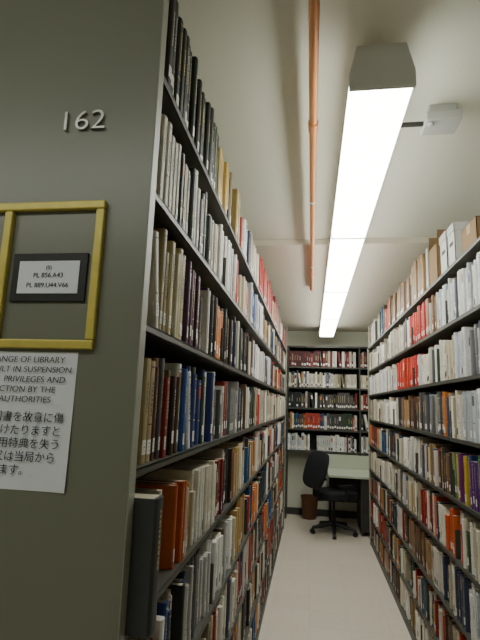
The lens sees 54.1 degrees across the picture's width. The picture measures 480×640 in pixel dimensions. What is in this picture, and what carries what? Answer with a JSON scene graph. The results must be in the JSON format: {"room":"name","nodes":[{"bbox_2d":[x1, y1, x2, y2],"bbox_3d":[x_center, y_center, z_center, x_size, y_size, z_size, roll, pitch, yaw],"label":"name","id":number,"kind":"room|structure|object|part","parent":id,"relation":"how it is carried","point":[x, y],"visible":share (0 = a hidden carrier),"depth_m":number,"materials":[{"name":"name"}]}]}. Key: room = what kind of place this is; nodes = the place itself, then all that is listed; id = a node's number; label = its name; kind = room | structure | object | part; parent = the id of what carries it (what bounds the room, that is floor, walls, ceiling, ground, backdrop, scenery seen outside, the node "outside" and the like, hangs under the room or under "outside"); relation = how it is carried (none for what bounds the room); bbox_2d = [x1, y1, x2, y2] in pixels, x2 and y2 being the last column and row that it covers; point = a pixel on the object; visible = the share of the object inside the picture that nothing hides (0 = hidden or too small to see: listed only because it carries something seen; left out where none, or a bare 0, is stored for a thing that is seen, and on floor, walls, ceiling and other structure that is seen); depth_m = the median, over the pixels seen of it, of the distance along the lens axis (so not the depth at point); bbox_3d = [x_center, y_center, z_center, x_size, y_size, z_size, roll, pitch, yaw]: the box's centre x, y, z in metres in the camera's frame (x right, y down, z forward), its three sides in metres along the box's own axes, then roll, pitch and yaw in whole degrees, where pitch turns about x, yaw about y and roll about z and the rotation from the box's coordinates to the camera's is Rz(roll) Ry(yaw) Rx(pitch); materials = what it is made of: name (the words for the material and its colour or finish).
{"room":"library","nodes":[
{"label":"library","id":0,"kind":"room"},
{"bbox_2d":[284,331,368,511],"bbox_3d":[0.936,1.526,7.545,5.600,3.000,0.100,0,-10,9],"label":"wall","id":1,"kind":"structure","parent":0,"point":[297,460],"depth_m":7.38,"materials":[{"name":"paint"}]},
{"bbox_2d":[284,507,356,518],"bbox_3d":[0.878,2.943,7.237,5.600,0.100,0.012,0,-10,9],"label":"baseboard","id":2,"kind":"structure","parent":1,"relation":"attached to","point":[290,510],"depth_m":7.17,"materials":[{"name":"grey plastic"}]},
{"bbox_2d":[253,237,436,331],"bbox_3d":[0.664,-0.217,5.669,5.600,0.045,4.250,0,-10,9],"label":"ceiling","id":3,"kind":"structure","parent":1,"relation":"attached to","point":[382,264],"depth_m":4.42,"materials":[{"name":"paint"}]},
{"bbox_2d":[178,0,479,239],"bbox_3d":[0.251,-0.791,2.933,5.600,0.100,9.900,0,-10,9],"label":"ceiling","id":4,"kind":"structure","parent":0,"point":[252,55],"depth_m":1.95,"materials":[{"name":"paint"}]},
{"bbox_2d":[308,0,319,290],"bbox_3d":[0.227,-0.958,1.436,0.042,0.096,6.920,0,-10,9],"label":"copper pipe","id":5,"kind":"object","parent":4,"relation":"attached to","point":[313,5],"visible":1,"depth_m":1.88,"materials":[{"name":"metal"}]},
{"bbox_2d":[319,42,415,336],"bbox_3d":[0.897,-0.359,4.370,0.214,0.213,5.760,0,-10,9],"label":"fluorescent light","id":6,"kind":"object","parent":4,"relation":"attached to","point":[382,77],"visible":1,"depth_m":1.93,"materials":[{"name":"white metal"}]},
{"bbox_2d":[400,103,462,135],"bbox_3d":[0.783,-0.841,1.988,0.265,0.095,0.120,0,-10,9],"label":"box","id":7,"kind":"object","parent":4,"relation":"attached to","point":[439,119],"visible":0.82,"depth_m":1.94,"materials":[{"name":"grey plastic"}]},
{"bbox_2d":[258,514,411,639],"bbox_3d":[0.148,2.161,2.409,5.600,0.100,9.900,0,-10,9],"label":"floor","id":8,"kind":"structure","parent":0,"point":[322,587],"depth_m":4.29,"materials":[{"name":"plastic"}]},
{"bbox_2d":[0,0,287,639],"bbox_3d":[-0.088,0.938,3.806,0.612,2.780,5.885,0,-10,9],"label":"bookshelf","id":9,"kind":"object","parent":8,"relation":"on","point":[65,557],"visible":0.62,"depth_m":1.04,"materials":[{"name":"metal"}]},
{"bbox_2d":[0,351,77,492],"bbox_3d":[-0.459,0.203,0.969,0.239,0.279,0.005,0,-10,9],"label":"notice sheet","id":10,"kind":"object","parent":9,"relation":"attached to","point":[37,389],"visible":1,"depth_m":0.96,"materials":[{"name":"white paper"}]},
{"bbox_2d":[0,200,106,349],"bbox_3d":[-0.518,-0.101,1.030,0.448,0.326,0.014,0,-10,9],"label":"sign frame","id":11,"kind":"object","parent":9,"relation":"attached to","point":[9,209],"visible":1,"depth_m":1.01,"materials":[{"name":"gold metal"}]},
{"bbox_2d":[9,253,88,301],"bbox_3d":[-0.413,-0.092,1.016,0.174,0.108,0.008,0,-10,9],"label":"number card","id":12,"kind":"object","parent":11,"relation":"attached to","point":[44,277],"visible":1,"depth_m":1.01,"materials":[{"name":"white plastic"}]},
{"bbox_2d":[64,110,105,131],"bbox_3d":[-0.353,-0.455,1.073,0.098,0.046,0.008,0,-10,9],"label":"number sign","id":13,"kind":"object","parent":9,"relation":"attached to","point":[79,119],"visible":1,"depth_m":1.07,"materials":[{"name":"silver metal"}]},
{"bbox_2d":[125,0,285,639],"bbox_3d":[0.088,0.919,3.781,0.295,2.657,5.817,1,-10,8],"label":"books","id":14,"kind":"object","parent":9,"relation":"in","point":[183,407],"visible":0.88,"depth_m":1.59,"materials":[{"name":"multicoloured paper"}]},
{"bbox_2d":[301,494,317,519],"bbox_3d":[1.041,2.801,7.038,0.270,0.320,0.270,0,-10,9],"label":"waste bin","id":15,"kind":"object","parent":8,"relation":"on","point":[309,502],"visible":0.87,"depth_m":6.95,"materials":[{"name":"brown plastic"}]},
{"bbox_2d":[285,345,368,518],"bbox_3d":[1.441,1.700,7.215,3.300,2.576,0.311,0,-10,9],"label":"bookshelf","id":16,"kind":"object","parent":8,"relation":"on","point":[358,371],"visible":0.24,"depth_m":7.36,"materials":[{"name":"metal"}]},
{"bbox_2d":[285,351,368,452],"bbox_3d":[1.451,1.244,7.267,3.249,1.510,0.241,0,-10,9],"label":"books","id":17,"kind":"object","parent":16,"relation":"in","point":[347,422],"visible":0.34,"depth_m":7.17,"materials":[{"name":"multicoloured paper"}]},
{"bbox_2d":[303,451,357,539],"bbox_3d":[1.226,2.300,6.308,0.692,1.063,0.625,7,-11,-27],"label":"office chair","id":18,"kind":"object","parent":8,"relation":"on","point":[317,463],"visible":1,"depth_m":6.18,"materials":[{"name":"fabric"}]},
{"bbox_3d":[1.022,1.986,6.242,0.095,0.499,0.439,26,-19,-22],"label":"backrest","id":19,"kind":"part","parent":18,"relation":"part of","materials":[{"name":"fabric"}]},
{"bbox_3d":[1.275,2.345,6.318,0.519,0.122,0.559,7,-11,-27],"label":"seat","id":20,"kind":"part","parent":18,"relation":"part of","materials":[{"name":"fabric"}]},
{"bbox_2d":[327,454,369,535],"bbox_3d":[1.971,2.406,6.446,1.510,0.955,0.740,0,-10,9],"label":"desk","id":21,"kind":"object","parent":8,"relation":"on","point":[342,469],"visible":0.21,"depth_m":6.76,"materials":[{"name":"laminate"}]},
{"bbox_3d":[1.312,2.568,6.832,0.035,0.725,0.035,0,-10,9],"label":"leg","id":22,"kind":"part","parent":21,"relation":"part of","materials":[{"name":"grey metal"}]},
{"bbox_3d":[2.037,2.099,6.862,1.510,0.200,0.020,0,-10,9],"label":"panel","id":23,"kind":"part","parent":21,"relation":"part of","materials":[{"name":"laminate"}]},
{"bbox_2d":[367,236,479,639],"bbox_3d":[1.541,1.089,3.301,0.612,2.418,5.435,0,-10,9],"label":"bookshelf","id":24,"kind":"object","parent":8,"relation":"on","point":[471,317],"visible":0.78,"depth_m":3.20,"materials":[{"name":"metal"}]},
{"bbox_2d":[368,248,479,639],"bbox_3d":[1.373,0.894,3.362,0.244,2.649,5.366,0,-10,9],"label":"books","id":25,"kind":"object","parent":24,"relation":"on","point":[437,457],"visible":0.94,"depth_m":3.00,"materials":[{"name":"paper"}]},
{"bbox_2d":[429,229,446,285],"bbox_3d":[1.338,-0.385,2.900,0.275,0.325,0.220,0,-10,9],"label":"cardboard box","id":26,"kind":"object","parent":24,"relation":"on","point":[434,248],"visible":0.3,"depth_m":2.89,"materials":[{"name":"beige cardboard"}]},
{"bbox_2d":[439,230,448,273],"bbox_3d":[1.324,-0.379,2.691,0.308,0.239,0.138,0,-10,9],"label":"box","id":27,"kind":"object","parent":24,"relation":"on","point":[443,240],"visible":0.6,"depth_m":2.70,"materials":[{"name":"white cardboard"}]},
{"bbox_2d":[447,221,470,265],"bbox_3d":[1.301,-0.402,2.539,0.308,0.229,0.128,0,-10,9],"label":"box","id":28,"kind":"object","parent":24,"relation":"on","point":[454,231],"visible":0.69,"depth_m":2.51,"materials":[{"name":"white cardboard"}]},
{"bbox_2d":[461,216,479,252],"bbox_3d":[1.277,-0.403,2.317,0.281,0.153,0.220,0,-10,9],"label":"cardboard box","id":29,"kind":"object","parent":24,"relation":"on","point":[471,232],"visible":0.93,"depth_m":2.31,"materials":[{"name":"beige cardboard"}]}
]}

